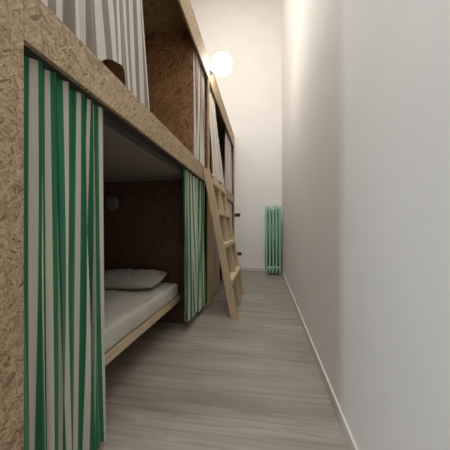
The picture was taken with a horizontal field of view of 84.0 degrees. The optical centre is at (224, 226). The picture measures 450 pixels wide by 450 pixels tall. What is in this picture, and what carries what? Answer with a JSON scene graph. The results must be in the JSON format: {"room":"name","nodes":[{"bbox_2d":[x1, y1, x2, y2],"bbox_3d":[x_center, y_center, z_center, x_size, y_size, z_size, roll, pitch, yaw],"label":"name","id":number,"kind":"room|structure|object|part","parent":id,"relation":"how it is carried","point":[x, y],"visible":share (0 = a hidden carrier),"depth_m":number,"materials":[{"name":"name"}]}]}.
{"room":"dormitory","nodes":[
{"label":"dormitory","id":0,"kind":"room"},
{"bbox_2d":[98,270,348,449],"bbox_3d":[-0.419,1.050,1.695,2.330,0.100,8.420,0,0,9],"label":"floor","id":1,"kind":"structure","parent":0,"point":[214,380],"depth_m":1.59,"materials":[{"name":"grey wood"}]},
{"bbox_2d":[0,0,234,449],"bbox_3d":[-0.735,-0.535,3.080,1.075,3.070,5.560,0,0,9],"label":"bunk bed","id":2,"kind":"object","parent":1,"relation":"on","point":[146,153],"visible":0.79,"depth_m":1.89,"materials":[{"name":"brown wood"}]},
{"bbox_3d":[-0.613,-0.520,0.480,0.020,3.040,0.460,0,0,9],"label":"panel","id":3,"kind":"part","parent":2,"relation":"part of","materials":[{"name":"beige wood"}]},
{"bbox_2d":[24,55,105,449],"bbox_3d":[-0.591,0.222,0.944,0.054,1.504,0.421,0,0,9],"label":"curtain","id":4,"kind":"object","parent":2,"relation":"hanging from","point":[65,404],"visible":0.93,"depth_m":0.90,"materials":[{"name":"green fabric"}]},
{"bbox_2d":[41,0,149,110],"bbox_3d":[-0.545,-1.338,1.216,0.036,1.284,0.857,0,0,10],"label":"curtain","id":5,"kind":"object","parent":2,"relation":"hanging from","point":[113,30],"visible":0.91,"depth_m":1.20,"materials":[{"name":"white fabric"}]},
{"bbox_3d":[-1.255,-0.520,3.176,0.019,3.040,5.530,0,0,9],"label":"panel","id":6,"kind":"part","parent":2,"relation":"part of","materials":[{"name":"beige wood"}]},
{"bbox_2d":[104,195,118,210],"bbox_3d":[-1.225,-0.255,2.689,0.176,0.176,0.042,0,0,9],"label":"wall lamp","id":7,"kind":"object","parent":2,"relation":"attached to","point":[111,203],"visible":1,"depth_m":2.67,"materials":[{"name":"white glass"}]},
{"bbox_3d":[-0.859,0.256,2.667,0.920,1.489,0.025,0,0,9],"label":"partition panel","id":8,"kind":"part","parent":2,"relation":"part of","materials":[{"name":"brown wood"}]},
{"bbox_3d":[-0.818,-1.308,2.660,1.004,1.464,0.025,0,0,9],"label":"partition panel","id":9,"kind":"part","parent":2,"relation":"part of","materials":[{"name":"brown wood"}]},
{"bbox_2d":[183,169,205,322],"bbox_3d":[-0.320,0.216,2.663,0.050,1.493,0.786,0,0,9],"label":"curtain","id":10,"kind":"object","parent":2,"relation":"hanging from","point":[193,188],"visible":1,"depth_m":2.59,"materials":[{"name":"green fabric"}]},
{"bbox_2d":[194,46,204,166],"bbox_3d":[-0.287,-1.298,2.839,0.037,1.364,0.409,0,0,9],"label":"curtain","id":11,"kind":"object","parent":2,"relation":"hanging from","point":[199,125],"visible":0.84,"depth_m":2.81,"materials":[{"name":"white fabric"}]},
{"bbox_3d":[-0.185,-1.930,3.227,0.020,0.220,5.100,0,0,9],"label":"rail","id":12,"kind":"part","parent":2,"relation":"part of","materials":[{"name":"beige wood"}]},
{"bbox_3d":[-0.720,-1.308,3.202,1.029,1.464,0.025,0,0,9],"label":"partition panel","id":13,"kind":"part","parent":2,"relation":"part of","materials":[{"name":"brown wood"}]},
{"bbox_3d":[-0.696,0.256,3.360,1.029,1.489,0.025,0,0,9],"label":"partition panel","id":14,"kind":"part","parent":2,"relation":"part of","materials":[{"name":"brown wood"}]},
{"bbox_3d":[-0.207,-1.255,3.086,0.020,1.129,0.065,0,0,9],"label":"post","id":15,"kind":"part","parent":2,"relation":"part of","materials":[{"name":"beige wood"}]},
{"bbox_3d":[-0.192,0.235,3.183,0.020,1.530,0.250,0,0,9],"label":"post","id":16,"kind":"part","parent":2,"relation":"part of","materials":[{"name":"brown wood"}]},
{"bbox_2d":[213,191,219,294],"bbox_3d":[-0.145,0.222,3.754,0.050,1.504,0.851,0,0,9],"label":"curtain","id":17,"kind":"object","parent":2,"relation":"hanging from","point":[216,260],"visible":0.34,"depth_m":3.68,"materials":[{"name":"beige fabric"}]},
{"bbox_2d":[210,87,223,183],"bbox_3d":[-0.129,-1.323,3.579,0.112,1.314,0.876,0,0,9],"label":"curtain","id":18,"kind":"object","parent":2,"relation":"hanging from","point":[216,163],"visible":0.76,"depth_m":3.45,"materials":[{"name":"fabric"}]},
{"bbox_2d":[210,52,231,75],"bbox_3d":[-0.047,-2.045,3.145,0.276,0.256,0.256,0,0,9],"label":"globe lamp","id":19,"kind":"object","parent":2,"relation":"attached to","point":[221,62],"visible":1,"depth_m":3.06,"materials":[{"name":"white glass"}]},
{"bbox_3d":[-0.312,-1.308,5.817,1.028,1.464,0.018,0,0,9],"label":"panel","id":20,"kind":"part","parent":2,"relation":"part of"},
{"bbox_3d":[-0.312,0.256,5.817,1.028,1.489,0.018,0,0,9],"label":"panel","id":21,"kind":"part","parent":2,"relation":"part of","materials":[{"name":"beige wood"}]},
{"bbox_2d":[222,200,231,281],"bbox_3d":[0.055,0.222,5.034,0.050,1.504,1.240,0,0,9],"label":"curtain","id":22,"kind":"object","parent":2,"relation":"hanging from","point":[228,202],"visible":0.09,"depth_m":5.21,"materials":[{"name":"white fabric"}]},
{"bbox_2d":[224,127,231,193],"bbox_3d":[0.065,-1.298,5.151,0.041,1.364,0.994,0,0,9],"label":"curtain","id":23,"kind":"object","parent":2,"relation":"hanging from","point":[228,162],"visible":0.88,"depth_m":5.09,"materials":[{"name":"white fabric"}]},
{"bbox_3d":[0.202,-1.255,5.707,0.020,1.129,0.080,0,0,9],"label":"post","id":24,"kind":"part","parent":2,"relation":"part of","materials":[{"name":"brown wood"}]},
{"bbox_3d":[0.202,0.235,5.707,0.020,1.530,0.080,0,0,9],"label":"post","id":25,"kind":"part","parent":2,"relation":"part of","materials":[{"name":"brown wood"}]},
{"bbox_2d":[105,294,180,365],"bbox_3d":[-1.020,0.849,1.742,0.848,0.302,1.848,0,0,9],"label":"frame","id":26,"kind":"object","parent":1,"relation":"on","point":[134,334],"visible":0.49,"depth_m":1.69,"materials":[{"name":"brown wood"}]},
{"bbox_2d":[104,282,177,352],"bbox_3d":[-1.010,0.624,1.716,0.834,0.136,1.760,0,0,9],"label":"mattress","id":27,"kind":"object","parent":26,"relation":"on","point":[125,310],"visible":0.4,"depth_m":1.83,"materials":[{"name":"white fabric"}]},
{"bbox_2d":[104,269,166,288],"bbox_3d":[-0.930,0.487,2.372,0.690,0.146,0.400,0,0,6],"label":"pillow","id":28,"kind":"object","parent":27,"relation":"on","point":[116,278],"visible":0.86,"depth_m":2.24,"materials":[{"name":"white fabric"}]},
{"bbox_2d":[203,169,244,318],"bbox_3d":[0.027,0.177,3.246,0.388,1.645,1.022,0,0,9],"label":"ladder","id":29,"kind":"object","parent":1,"relation":"on","point":[233,282],"visible":1,"depth_m":3.04,"materials":[{"name":"brown wood"}]},
{"bbox_2d":[265,205,280,275],"bbox_3d":[1.031,0.273,5.385,0.340,1.454,0.478,0,0,9],"label":"radiator","id":30,"kind":"object","parent":1,"relation":"on","point":[272,215],"visible":1,"depth_m":5.16,"materials":[{"name":"green metal"}]},
{"bbox_2d":[190,0,281,268],"bbox_3d":[0.223,-2.300,5.805,2.130,6.600,0.100,0,0,9],"label":"wall","id":31,"kind":"structure","parent":0,"point":[249,32],"depth_m":5.70,"materials":[{"name":"white paint"}]},
{"bbox_2d":[240,268,278,271],"bbox_3d":[0.742,0.965,5.667,1.038,0.070,0.012,0,0,9],"label":"baseboard","id":32,"kind":"structure","parent":31,"relation":"attached to","point":[242,269],"depth_m":5.67,"materials":[{"name":"white wood"}]},
{"bbox_2d":[282,0,449,449],"bbox_3d":[0.683,-2.300,1.523,0.100,6.600,8.420,0,0,9],"label":"wall","id":33,"kind":"structure","parent":0,"point":[366,83],"depth_m":0.91,"materials":[{"name":"white paint"}]},
{"bbox_2d":[281,269,357,449],"bbox_3d":[0.620,0.965,1.482,0.012,0.070,8.320,0,0,9],"label":"baseboard","id":34,"kind":"structure","parent":33,"relation":"attached to","point":[346,431],"depth_m":1.48,"materials":[{"name":"white wood"}]}
]}

